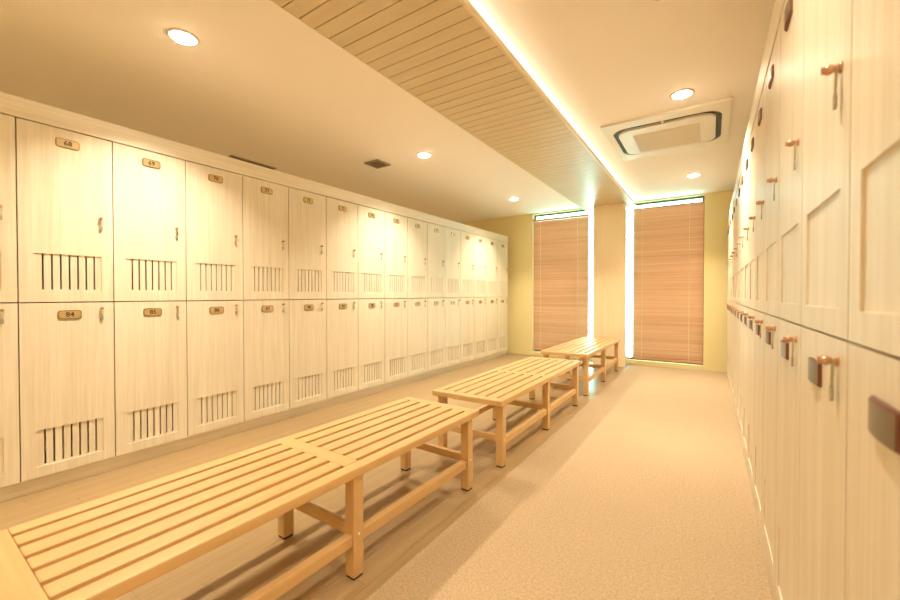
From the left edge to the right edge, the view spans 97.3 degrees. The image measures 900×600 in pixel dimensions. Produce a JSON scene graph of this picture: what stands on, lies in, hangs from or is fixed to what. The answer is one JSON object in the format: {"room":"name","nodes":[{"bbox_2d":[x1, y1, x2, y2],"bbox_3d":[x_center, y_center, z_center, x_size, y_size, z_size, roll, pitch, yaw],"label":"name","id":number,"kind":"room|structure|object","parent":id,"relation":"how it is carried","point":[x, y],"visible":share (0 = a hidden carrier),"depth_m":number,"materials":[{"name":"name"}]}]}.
{"room":"changing room","nodes":[
{"label":"changing room","id":0,"kind":"room"},
{"bbox_2d":[0,353,631,599],"bbox_3d":[-1.313,1.025,4.005,4.614,0.046,8.419,0,1,33],"label":"floor","id":1,"kind":"structure","parent":0,"point":[238,568],"depth_m":2.03,"materials":[{"name":"plastic"}]},
{"bbox_2d":[0,303,19,487],"bbox_3d":[-2.529,0.481,2.010,0.526,0.929,0.391,0,1,33],"label":"locker","id":2,"kind":"object","parent":1,"relation":"on","point":[9,384],"visible":0.99,"depth_m":2.01,"materials":[{"name":"white wood"}]},
{"bbox_2d":[0,311,3,323],"bbox_3d":[-2.249,0.082,1.985,0.005,0.078,0.016,0,1,33],"label":"key","id":3,"kind":"object","parent":2,"relation":"hanging from","point":[2,319],"visible":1,"depth_m":1.99,"materials":[{"name":"beige"}]},
{"bbox_2d":[0,114,16,302],"bbox_3d":[-2.529,-0.461,1.998,0.526,0.948,0.391,0,1,33],"label":"locker","id":4,"kind":"object","parent":2,"relation":"on","point":[8,243],"visible":1,"depth_m":2.00,"materials":[{"name":"white wood"}]},
{"bbox_2d":[7,302,114,481],"bbox_3d":[-2.313,0.477,2.337,0.526,0.929,0.391,0,1,33],"label":"locker","id":5,"kind":"object","parent":1,"relation":"on","point":[66,350],"visible":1,"depth_m":2.19,"materials":[{"name":"white wood"}]},
{"bbox_2d":[15,118,112,301],"bbox_3d":[-2.313,-0.466,2.325,0.526,0.948,0.391,0,1,33],"label":"locker","id":6,"kind":"object","parent":5,"relation":"on","point":[64,177],"visible":0.98,"depth_m":2.18,"materials":[{"name":"white wood"}]},
{"bbox_2d":[0,92,507,242],"bbox_3d":[-0.921,-1.023,4.450,0.503,0.104,6.269,0,1,33],"label":"crown molding","id":7,"kind":"structure","parent":6,"relation":"on","point":[10,105],"depth_m":2.69,"materials":[{"name":"brown wood"}]},
{"bbox_2d":[99,301,186,455],"bbox_3d":[-2.097,0.472,2.664,0.526,0.929,0.391,0,1,33],"label":"locker","id":8,"kind":"object","parent":1,"relation":"on","point":[150,349],"visible":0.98,"depth_m":2.52,"materials":[{"name":"white wood"}]},
{"bbox_2d":[112,142,185,300],"bbox_3d":[-2.097,-0.470,2.652,0.526,0.948,0.391,0,1,33],"label":"locker","id":9,"kind":"object","parent":8,"relation":"on","point":[148,188],"visible":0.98,"depth_m":2.51,"materials":[{"name":"white wood"}]},
{"bbox_2d":[186,300,243,436],"bbox_3d":[-1.882,0.468,2.991,0.526,0.929,0.391,0,1,33],"label":"locker","id":10,"kind":"object","parent":1,"relation":"on","point":[214,332],"visible":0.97,"depth_m":2.85,"materials":[{"name":"white wood"}]},
{"bbox_2d":[185,161,242,300],"bbox_3d":[-1.882,-0.474,2.979,0.526,0.948,0.391,0,1,33],"label":"locker","id":11,"kind":"object","parent":10,"relation":"on","point":[213,196],"visible":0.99,"depth_m":2.83,"materials":[{"name":"white wood"}]},
{"bbox_2d":[0,397,478,599],"bbox_3d":[-0.538,0.823,1.607,0.508,0.420,1.745,1,1,34],"label":"slatted bench","id":12,"kind":"object","parent":1,"relation":"on","point":[108,547],"visible":1,"depth_m":1.26,"materials":[{"name":"brown wood"}]},
{"bbox_2d":[0,351,505,502],"bbox_3d":[-0.923,0.957,4.477,0.458,0.078,6.269,0,1,33],"label":"plinth","id":13,"kind":"object","parent":1,"relation":"on","point":[13,491],"visible":0.44,"depth_m":2.72,"materials":[{"name":"brown wood"}]},
{"bbox_2d":[242,300,288,420],"bbox_3d":[-1.666,0.464,3.318,0.526,0.929,0.391,0,1,33],"label":"locker","id":14,"kind":"object","parent":1,"relation":"on","point":[265,324],"visible":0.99,"depth_m":3.18,"materials":[{"name":"white wood"}]},
{"bbox_2d":[242,176,288,299],"bbox_3d":[-1.666,-0.478,3.306,0.526,0.948,0.391,0,1,33],"label":"locker","id":15,"kind":"object","parent":14,"relation":"on","point":[264,203],"visible":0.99,"depth_m":3.16,"materials":[{"name":"white wood"}]},
{"bbox_2d":[283,299,326,408],"bbox_3d":[-1.450,0.460,3.645,0.526,0.929,0.391,0,1,33],"label":"locker","id":16,"kind":"object","parent":1,"relation":"on","point":[307,322],"visible":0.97,"depth_m":3.50,"materials":[{"name":"white wood"}]},
{"bbox_2d":[288,187,325,298],"bbox_3d":[-1.450,-0.482,3.633,0.526,0.948,0.391,0,1,33],"label":"locker","id":17,"kind":"object","parent":16,"relation":"on","point":[306,210],"visible":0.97,"depth_m":3.48,"materials":[{"name":"white wood"}]},
{"bbox_2d":[325,299,357,398],"bbox_3d":[-1.235,0.455,3.972,0.526,0.929,0.391,0,1,33],"label":"locker","id":18,"kind":"object","parent":1,"relation":"on","point":[341,316],"visible":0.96,"depth_m":3.83,"materials":[{"name":"white wood"}]},
{"bbox_2d":[326,197,357,298],"bbox_3d":[-1.235,-0.487,3.960,0.526,0.948,0.391,0,1,33],"label":"locker","id":19,"kind":"object","parent":18,"relation":"on","point":[341,216],"visible":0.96,"depth_m":3.82,"materials":[{"name":"white wood"}]},
{"bbox_2d":[358,299,384,389],"bbox_3d":[-1.019,0.451,4.299,0.526,0.929,0.391,0,1,33],"label":"locker","id":20,"kind":"object","parent":1,"relation":"on","point":[371,317],"visible":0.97,"depth_m":4.16,"materials":[{"name":"white wood"}]},
{"bbox_2d":[358,205,384,298],"bbox_3d":[-1.019,-0.491,4.287,0.526,0.948,0.391,0,1,33],"label":"locker","id":21,"kind":"object","parent":20,"relation":"on","point":[371,269],"visible":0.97,"depth_m":4.15,"materials":[{"name":"white wood"}]},
{"bbox_2d":[375,298,407,382],"bbox_3d":[-0.803,0.447,4.626,0.526,0.929,0.391,0,1,33],"label":"locker","id":22,"kind":"object","parent":1,"relation":"on","point":[396,314],"visible":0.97,"depth_m":4.49,"materials":[{"name":"white wood"}]},
{"bbox_2d":[384,212,407,297],"bbox_3d":[-0.803,-0.495,4.614,0.526,0.948,0.391,0,1,33],"label":"locker","id":23,"kind":"object","parent":22,"relation":"on","point":[395,226],"visible":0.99,"depth_m":4.47,"materials":[{"name":"white wood"}]},
{"bbox_2d":[406,298,427,376],"bbox_3d":[-0.588,0.443,4.953,0.526,0.929,0.391,0,1,33],"label":"locker","id":24,"kind":"object","parent":1,"relation":"on","point":[417,311],"visible":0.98,"depth_m":4.81,"materials":[{"name":"white wood"}]},
{"bbox_2d":[407,218,426,297],"bbox_3d":[-0.588,-0.499,4.941,0.526,0.948,0.391,0,1,33],"label":"locker","id":25,"kind":"object","parent":24,"relation":"on","point":[416,229],"visible":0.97,"depth_m":4.80,"materials":[{"name":"white wood"}]},
{"bbox_2d":[427,298,444,371],"bbox_3d":[-0.372,0.438,5.280,0.526,0.929,0.391,0,1,33],"label":"locker","id":26,"kind":"object","parent":1,"relation":"on","point":[435,306],"visible":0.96,"depth_m":5.14,"materials":[{"name":"white wood"}]},
{"bbox_2d":[427,223,444,297],"bbox_3d":[-0.372,-0.504,5.268,0.526,0.948,0.391,0,1,33],"label":"locker","id":27,"kind":"object","parent":26,"relation":"on","point":[435,233],"visible":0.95,"depth_m":5.13,"materials":[{"name":"white wood"}]},
{"bbox_2d":[445,298,459,366],"bbox_3d":[-0.156,0.434,5.608,0.526,0.929,0.391,0,1,33],"label":"locker","id":28,"kind":"object","parent":1,"relation":"on","point":[452,309],"visible":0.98,"depth_m":5.46,"materials":[{"name":"white wood"}]},
{"bbox_2d":[445,227,459,297],"bbox_3d":[-0.156,-0.508,5.595,0.526,0.948,0.391,0,1,33],"label":"locker","id":29,"kind":"object","parent":28,"relation":"on","point":[452,236],"visible":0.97,"depth_m":5.45,"materials":[{"name":"white wood"}]},
{"bbox_2d":[460,298,473,362],"bbox_3d":[0.059,0.430,5.935,0.526,0.929,0.391,0,1,33],"label":"locker","id":30,"kind":"object","parent":1,"relation":"on","point":[466,307],"visible":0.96,"depth_m":5.79,"materials":[{"name":"white wood"}]},
{"bbox_2d":[460,231,473,297],"bbox_3d":[0.059,-0.512,5.922,0.526,0.948,0.391,0,1,33],"label":"locker","id":31,"kind":"object","parent":30,"relation":"on","point":[466,239],"visible":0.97,"depth_m":5.78,"materials":[{"name":"white wood"}]},
{"bbox_2d":[467,297,485,358],"bbox_3d":[0.275,0.426,6.262,0.526,0.929,0.391,0,1,33],"label":"locker","id":32,"kind":"object","parent":1,"relation":"on","point":[479,303],"visible":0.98,"depth_m":6.12,"materials":[{"name":"white wood"}]},
{"bbox_2d":[474,235,486,296],"bbox_3d":[0.275,-0.516,6.250,0.526,0.948,0.391,0,1,33],"label":"locker","id":33,"kind":"object","parent":32,"relation":"on","point":[480,243],"visible":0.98,"depth_m":6.11,"materials":[{"name":"white wood"}]},
{"bbox_2d":[479,297,497,355],"bbox_3d":[0.491,0.421,6.589,0.526,0.929,0.391,0,1,33],"label":"locker","id":34,"kind":"object","parent":1,"relation":"on","point":[491,306],"visible":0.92,"depth_m":6.44,"materials":[{"name":"white wood"}]},
{"bbox_2d":[486,238,497,296],"bbox_3d":[0.491,-0.521,6.577,0.526,0.948,0.391,0,1,33],"label":"locker","id":35,"kind":"object","parent":34,"relation":"on","point":[492,245],"visible":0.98,"depth_m":6.44,"materials":[{"name":"white wood"}]},
{"bbox_2d":[497,297,507,352],"bbox_3d":[0.706,0.417,6.916,0.526,0.929,0.391,0,1,33],"label":"locker","id":36,"kind":"object","parent":1,"relation":"on","point":[502,326],"visible":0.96,"depth_m":6.78,"materials":[{"name":"white wood"}]},
{"bbox_2d":[498,241,507,296],"bbox_3d":[0.706,-0.525,6.904,0.526,0.948,0.391,0,1,33],"label":"locker","id":37,"kind":"object","parent":36,"relation":"on","point":[502,246],"visible":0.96,"depth_m":6.79,"materials":[{"name":"white wood"}]},
{"bbox_2d":[432,356,580,467],"bbox_3d":[0.572,0.802,3.221,0.508,0.420,1.745,0,1,33],"label":"slatted bench","id":38,"kind":"object","parent":1,"relation":"on","point":[496,388],"visible":0.94,"depth_m":2.89,"materials":[{"name":"brown wood"}]},
{"bbox_2d":[541,337,619,395],"bbox_3d":[1.684,0.769,4.931,0.508,0.441,1.745,0,1,33],"label":"slatted bench","id":39,"kind":"object","parent":1,"relation":"on","point":[583,348],"visible":0.87,"depth_m":4.70,"materials":[{"name":"brown wood"}]},
{"bbox_2d":[0,0,774,222],"bbox_3d":[-0.567,-1.488,3.481,6.400,0.080,8.420,0,1,33],"label":"ceiling","id":40,"kind":"structure","parent":0,"point":[260,84],"depth_m":2.64,"materials":[{"name":"white paint"}]},
{"bbox_2d":[166,28,199,45],"bbox_3d":[-1.452,-1.423,2.155,0.152,0.016,0.152,0,1,33],"label":"recessed light","id":41,"kind":"object","parent":40,"relation":"in","point":[181,36],"visible":1,"depth_m":2.14,"materials":[{"name":"beige paint"}]},
{"bbox_2d":[227,155,276,169],"bbox_3d":[-2.118,-1.454,4.217,0.160,0.008,0.500,0,1,33],"label":"ceiling vent","id":42,"kind":"object","parent":40,"relation":"in","point":[231,156],"visible":0.48,"depth_m":4.17,"materials":[{"name":"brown metal"}]},
{"bbox_2d":[364,159,390,168],"bbox_3d":[-0.775,-1.452,4.229,0.200,0.012,0.200,0,1,33],"label":"ceiling vent","id":43,"kind":"object","parent":40,"relation":"in","point":[377,164],"visible":1,"depth_m":4.22,"materials":[{"name":"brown metal"}]},
{"bbox_2d":[417,152,431,157],"bbox_3d":[-0.259,-1.446,3.965,0.152,0.016,0.152,0,1,33],"label":"recessed light","id":44,"kind":"object","parent":40,"relation":"in","point":[421,154],"visible":1,"depth_m":3.94,"materials":[{"name":"beige paint"}]},
{"bbox_2d":[270,0,635,211],"bbox_3d":[0.262,-1.401,2.758,0.725,0.074,8.113,0,1,33],"label":"ceiling panel","id":45,"kind":"object","parent":40,"relation":"attached to","point":[444,54],"visible":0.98,"depth_m":2.40,"materials":[{"name":"brown wood"}]},
{"bbox_2d":[600,97,732,160],"bbox_3d":[1.891,-1.429,3.449,0.900,0.036,0.970,0,1,33],"label":"air conditioner","id":46,"kind":"object","parent":40,"relation":"attached to","point":[706,124],"visible":1,"depth_m":3.32,"materials":[{"name":"beige paint"}]},
{"bbox_2d":[633,123,700,151],"bbox_3d":[1.913,-1.415,3.482,0.490,0.006,0.460,0,1,33],"label":"grille","id":47,"kind":"object","parent":46,"relation":"attached to","point":[686,134],"depth_m":3.46,"materials":[{"name":"beige plastic"}]},
{"bbox_2d":[670,88,694,99],"bbox_3d":[1.621,-1.431,2.764,0.152,0.016,0.152,0,1,33],"label":"recessed light","id":48,"kind":"object","parent":40,"relation":"in","point":[683,93],"visible":1,"depth_m":2.74,"materials":[{"name":"beige paint"}]},
{"bbox_2d":[686,173,700,176],"bbox_3d":[2.853,-1.455,4.640,0.152,0.016,0.152,0,1,33],"label":"recessed light","id":49,"kind":"object","parent":40,"relation":"in","point":[694,174],"visible":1,"depth_m":4.61,"materials":[{"name":"beige paint"}]},
{"bbox_2d":[366,364,772,599],"bbox_3d":[1.318,1.046,2.271,1.685,0.050,8.420,0,1,33],"label":"floor","id":50,"kind":"structure","parent":0,"point":[644,493],"depth_m":1.88,"materials":[{"name":"beige carpet"}]},
{"bbox_2d":[726,301,728,371],"bbox_3d":[3.741,0.459,4.919,0.526,0.896,0.391,0,1,33],"label":"locker","id":51,"kind":"object","parent":50,"relation":"on","point":[727,301],"visible":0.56,"depth_m":5.11,"materials":[{"name":"white wood"}]},
{"bbox_2d":[726,225,728,300],"bbox_3d":[3.741,-0.473,4.907,0.526,0.966,0.391,0,1,33],"label":"locker","id":52,"kind":"object","parent":51,"relation":"on","point":[728,225],"visible":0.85,"depth_m":4.99,"materials":[{"name":"white wood"}]},
{"bbox_2d":[727,301,730,375],"bbox_3d":[3.525,0.464,4.592,0.526,0.896,0.391,0,1,33],"label":"locker","id":53,"kind":"object","parent":50,"relation":"on","point":[729,301],"visible":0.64,"depth_m":4.79,"materials":[{"name":"white wood"}]},
{"bbox_2d":[727,217,730,300],"bbox_3d":[3.525,-0.469,4.580,0.526,0.966,0.391,0,1,33],"label":"locker","id":54,"kind":"object","parent":53,"relation":"on","point":[730,217],"visible":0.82,"depth_m":4.73,"materials":[{"name":"white wood"}]},
{"bbox_2d":[728,302,730,382],"bbox_3d":[3.309,0.468,4.265,0.526,0.896,0.391,0,1,33],"label":"locker","id":55,"kind":"object","parent":50,"relation":"on","point":[730,302],"visible":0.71,"depth_m":4.35,"materials":[{"name":"white wood"}]},
{"bbox_2d":[728,213,731,300],"bbox_3d":[3.309,-0.465,4.253,0.526,0.966,0.391,0,1,33],"label":"locker","id":56,"kind":"object","parent":55,"relation":"on","point":[730,258],"visible":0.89,"depth_m":4.37,"materials":[{"name":"white wood"}]},
{"bbox_2d":[729,302,733,389],"bbox_3d":[3.094,0.472,3.938,0.526,0.896,0.391,0,1,33],"label":"locker","id":57,"kind":"object","parent":50,"relation":"on","point":[731,305],"visible":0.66,"depth_m":4.08,"materials":[{"name":"white wood"}]},
{"bbox_2d":[730,206,733,301],"bbox_3d":[3.094,-0.461,3.926,0.526,0.966,0.391,0,1,33],"label":"locker","id":58,"kind":"object","parent":57,"relation":"on","point":[733,206],"visible":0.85,"depth_m":4.07,"materials":[{"name":"white wood"}]},
{"bbox_2d":[731,303,734,398],"bbox_3d":[2.878,0.476,3.611,0.526,0.896,0.391,0,1,33],"label":"locker","id":59,"kind":"object","parent":50,"relation":"on","point":[733,306],"visible":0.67,"depth_m":3.75,"materials":[{"name":"white wood"}]},
{"bbox_2d":[732,198,735,302],"bbox_3d":[2.878,-0.456,3.599,0.526,0.966,0.391,0,1,33],"label":"locker","id":60,"kind":"object","parent":59,"relation":"on","point":[734,208],"visible":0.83,"depth_m":3.73,"materials":[{"name":"white wood"}]},
{"bbox_2d":[733,303,736,408],"bbox_3d":[2.663,0.481,3.284,0.526,0.896,0.391,0,1,33],"label":"locker","id":61,"kind":"object","parent":50,"relation":"on","point":[735,307],"visible":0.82,"depth_m":3.42,"materials":[{"name":"white wood"}]},
{"bbox_2d":[734,186,738,302],"bbox_3d":[2.663,-0.452,3.272,0.526,0.966,0.391,0,1,33],"label":"locker","id":62,"kind":"object","parent":61,"relation":"on","point":[736,200],"visible":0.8,"depth_m":3.41,"materials":[{"name":"white wood"}]},
{"bbox_2d":[736,304,739,422],"bbox_3d":[2.447,0.485,2.957,0.526,0.896,0.391,0,1,33],"label":"locker","id":63,"kind":"object","parent":50,"relation":"on","point":[738,305],"visible":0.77,"depth_m":3.08,"materials":[{"name":"white wood"}]},
{"bbox_2d":[736,174,741,303],"bbox_3d":[2.447,-0.448,2.945,0.526,0.966,0.391,0,1,33],"label":"locker","id":64,"kind":"object","parent":63,"relation":"on","point":[740,185],"visible":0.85,"depth_m":3.08,"materials":[{"name":"white wood"}]},
{"bbox_2d":[739,305,745,440],"bbox_3d":[2.231,0.489,2.630,0.526,0.896,0.391,0,1,33],"label":"locker","id":65,"kind":"object","parent":50,"relation":"on","point":[741,306],"visible":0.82,"depth_m":2.75,"materials":[{"name":"white wood"}]},
{"bbox_2d":[739,158,745,305],"bbox_3d":[2.231,-0.444,2.618,0.526,0.966,0.391,0,1,33],"label":"locker","id":66,"kind":"object","parent":65,"relation":"on","point":[742,236],"visible":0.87,"depth_m":2.73,"materials":[{"name":"white wood"}]},
{"bbox_2d":[742,307,748,459],"bbox_3d":[2.015,0.493,2.303,0.526,0.896,0.391,0,1,33],"label":"locker","id":67,"kind":"object","parent":50,"relation":"on","point":[746,309],"visible":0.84,"depth_m":2.41,"materials":[{"name":"white wood"}]},
{"bbox_2d":[743,138,750,306],"bbox_3d":[2.015,-0.439,2.290,0.526,0.966,0.391,0,1,33],"label":"locker","id":68,"kind":"object","parent":67,"relation":"on","point":[747,162],"visible":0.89,"depth_m":2.41,"materials":[{"name":"white wood"}]},
{"bbox_2d":[727,372,776,599],"bbox_3d":[2.235,0.979,2.633,0.476,0.074,5.877,0,1,33],"label":"plinth","id":69,"kind":"object","parent":50,"relation":"on","point":[746,464],"visible":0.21,"depth_m":1.82,"materials":[{"name":"brown wood"}]},
{"bbox_2d":[747,308,757,491],"bbox_3d":[1.800,0.498,1.975,0.526,0.896,0.391,0,1,33],"label":"locker","id":70,"kind":"object","parent":50,"relation":"on","point":[751,353],"visible":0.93,"depth_m":2.09,"materials":[{"name":"white wood"}]},
{"bbox_2d":[749,115,756,308],"bbox_3d":[1.800,-0.435,1.963,0.526,0.966,0.391,0,1,33],"label":"locker","id":71,"kind":"object","parent":70,"relation":"on","point":[753,149],"visible":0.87,"depth_m":2.08,"materials":[{"name":"white wood"}]},
{"bbox_2d":[754,311,766,528],"bbox_3d":[1.584,0.502,1.648,0.526,0.896,0.391,0,1,33],"label":"locker","id":72,"kind":"object","parent":50,"relation":"on","point":[759,342],"visible":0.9,"depth_m":1.76,"materials":[{"name":"white wood"}]},
{"bbox_2d":[755,75,766,311],"bbox_3d":[1.584,-0.431,1.636,0.526,0.966,0.391,0,1,33],"label":"locker","id":73,"kind":"object","parent":72,"relation":"on","point":[761,113],"visible":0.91,"depth_m":1.75,"materials":[{"name":"white wood"}]},
{"bbox_2d":[762,314,781,588],"bbox_3d":[1.369,0.506,1.321,0.526,0.896,0.391,0,1,33],"label":"locker","id":74,"kind":"object","parent":50,"relation":"on","point":[770,355],"visible":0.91,"depth_m":1.43,"materials":[{"name":"white wood"}]},
{"bbox_2d":[764,20,780,316],"bbox_3d":[1.369,-0.427,1.309,0.526,0.966,0.391,0,1,33],"label":"locker","id":75,"kind":"object","parent":74,"relation":"on","point":[774,69],"visible":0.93,"depth_m":1.41,"materials":[{"name":"white wood"}]},
{"bbox_2d":[773,177,774,200],"bbox_3d":[1.089,-0.372,1.329,0.005,0.078,0.016,0,1,33],"label":"key","id":76,"kind":"object","parent":75,"relation":"hanging from","point":[774,177],"visible":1,"depth_m":1.32,"materials":[{"name":"beige"}]},
{"bbox_2d":[771,326,773,348],"bbox_3d":[1.089,0.127,1.336,0.005,0.078,0.016,0,1,33],"label":"key","id":77,"kind":"object","parent":74,"relation":"hanging from","point":[772,326],"visible":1,"depth_m":1.33,"materials":[{"name":"beige"}]},
{"bbox_2d":[775,319,805,599],"bbox_3d":[1.153,0.510,0.994,0.526,0.896,0.391,0,1,33],"label":"locker","id":78,"kind":"object","parent":50,"relation":"on","point":[788,377],"visible":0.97,"depth_m":1.10,"materials":[{"name":"white wood"}]},
{"bbox_2d":[778,0,804,324],"bbox_3d":[1.153,-0.422,0.982,0.526,0.966,0.391,0,1,33],"label":"locker","id":79,"kind":"object","parent":78,"relation":"on","point":[793,14],"visible":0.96,"depth_m":1.09,"materials":[{"name":"white wood"}]},
{"bbox_2d":[793,139,796,169],"bbox_3d":[0.873,-0.368,1.002,0.005,0.078,0.016,0,1,33],"label":"key","id":80,"kind":"object","parent":79,"relation":"hanging from","point":[794,160],"visible":1,"depth_m":1.00,"materials":[{"name":"beige"}]},
{"bbox_2d":[791,336,793,366],"bbox_3d":[0.873,0.131,1.009,0.005,0.078,0.016,0,1,33],"label":"key","id":81,"kind":"object","parent":78,"relation":"hanging from","point":[792,357],"visible":1,"depth_m":1.00,"materials":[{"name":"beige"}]},
{"bbox_2d":[798,327,857,599],"bbox_3d":[0.937,0.515,0.667,0.526,0.896,0.391,0,1,33],"label":"locker","id":82,"kind":"object","parent":50,"relation":"on","point":[823,422],"visible":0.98,"depth_m":0.76,"materials":[{"name":"white wood"}]},
{"bbox_2d":[801,0,852,339],"bbox_3d":[0.937,-0.418,0.655,0.526,0.966,0.391,0,1,33],"label":"locker","id":83,"kind":"object","parent":82,"relation":"on","point":[828,23],"visible":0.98,"depth_m":0.76,"materials":[{"name":"white wood"}]},
{"bbox_2d":[728,0,784,224],"bbox_3d":[2.241,-0.994,2.604,0.503,0.130,5.877,0,1,33],"label":"crown molding","id":84,"kind":"structure","parent":83,"relation":"on","point":[779,4],"depth_m":1.74,"materials":[{"name":"brown wood"}]},
{"bbox_2d":[832,63,838,109],"bbox_3d":[0.657,-0.364,0.675,0.005,0.078,0.016,0,1,33],"label":"key","id":85,"kind":"object","parent":83,"relation":"hanging from","point":[835,96],"visible":1,"depth_m":0.67,"materials":[{"name":"beige"}]},
{"bbox_2d":[829,356,834,400],"bbox_3d":[0.657,0.135,0.681,0.005,0.078,0.016,0,1,33],"label":"key","id":86,"kind":"object","parent":82,"relation":"hanging from","point":[831,388],"visible":1,"depth_m":0.68,"materials":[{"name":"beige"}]},
{"bbox_2d":[845,343,899,599],"bbox_3d":[0.722,0.519,0.340,0.526,0.896,0.391,0,1,33],"label":"locker","id":87,"kind":"object","parent":50,"relation":"on","point":[872,558],"visible":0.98,"depth_m":0.52,"materials":[{"name":"white wood"}]},
{"bbox_2d":[848,0,899,356],"bbox_3d":[0.722,-0.414,0.328,0.526,0.966,0.391,0,1,33],"label":"locker","id":88,"kind":"object","parent":87,"relation":"on","point":[874,252],"visible":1,"depth_m":0.53,"materials":[{"name":"white wood"}]},
{"bbox_2d":[461,190,733,371],"bbox_3d":[1.587,-0.266,6.856,6.300,2.453,0.160,0,1,33],"label":"wall","id":89,"kind":"structure","parent":0,"point":[518,229],"depth_m":5.64,"materials":[{"name":"beige paint"}]},
{"bbox_2d":[534,210,585,351],"bbox_3d":[1.967,-0.286,6.635,1.144,2.375,0.040,0,1,33],"label":"window","id":90,"kind":"structure","parent":89,"relation":"in","point":[578,211],"depth_m":6.69,"materials":[{"name":"grey"}]},
{"bbox_2d":[533,214,588,349],"bbox_3d":[1.847,-0.260,6.623,0.951,2.257,0.038,0,1,33],"label":"window blind","id":91,"kind":"object","parent":90,"relation":"attached to","point":[561,244],"visible":0.91,"depth_m":6.62,"materials":[{"name":"brown wood"}]},
{"bbox_2d":[629,196,704,364],"bbox_3d":[3.161,-0.276,5.848,0.997,2.375,0.040,0,1,33],"label":"window","id":92,"kind":"structure","parent":89,"relation":"in","point":[699,197],"depth_m":5.73,"materials":[{"name":"grey"}]},
{"bbox_2d":[631,201,703,363],"bbox_3d":[3.149,-0.243,5.765,0.917,2.267,0.038,0,1,33],"label":"window blind","id":93,"kind":"object","parent":92,"relation":"attached to","point":[668,240],"visible":1,"depth_m":5.75,"materials":[{"name":"brown wood"}]},
{"bbox_2d":[592,203,629,366],"bbox_3d":[2.439,-0.217,5.986,0.455,2.379,0.354,0,1,33],"label":"wall pillar","id":94,"kind":"structure","parent":0,"point":[611,223],"depth_m":5.83,"materials":[{"name":"beige paint"}]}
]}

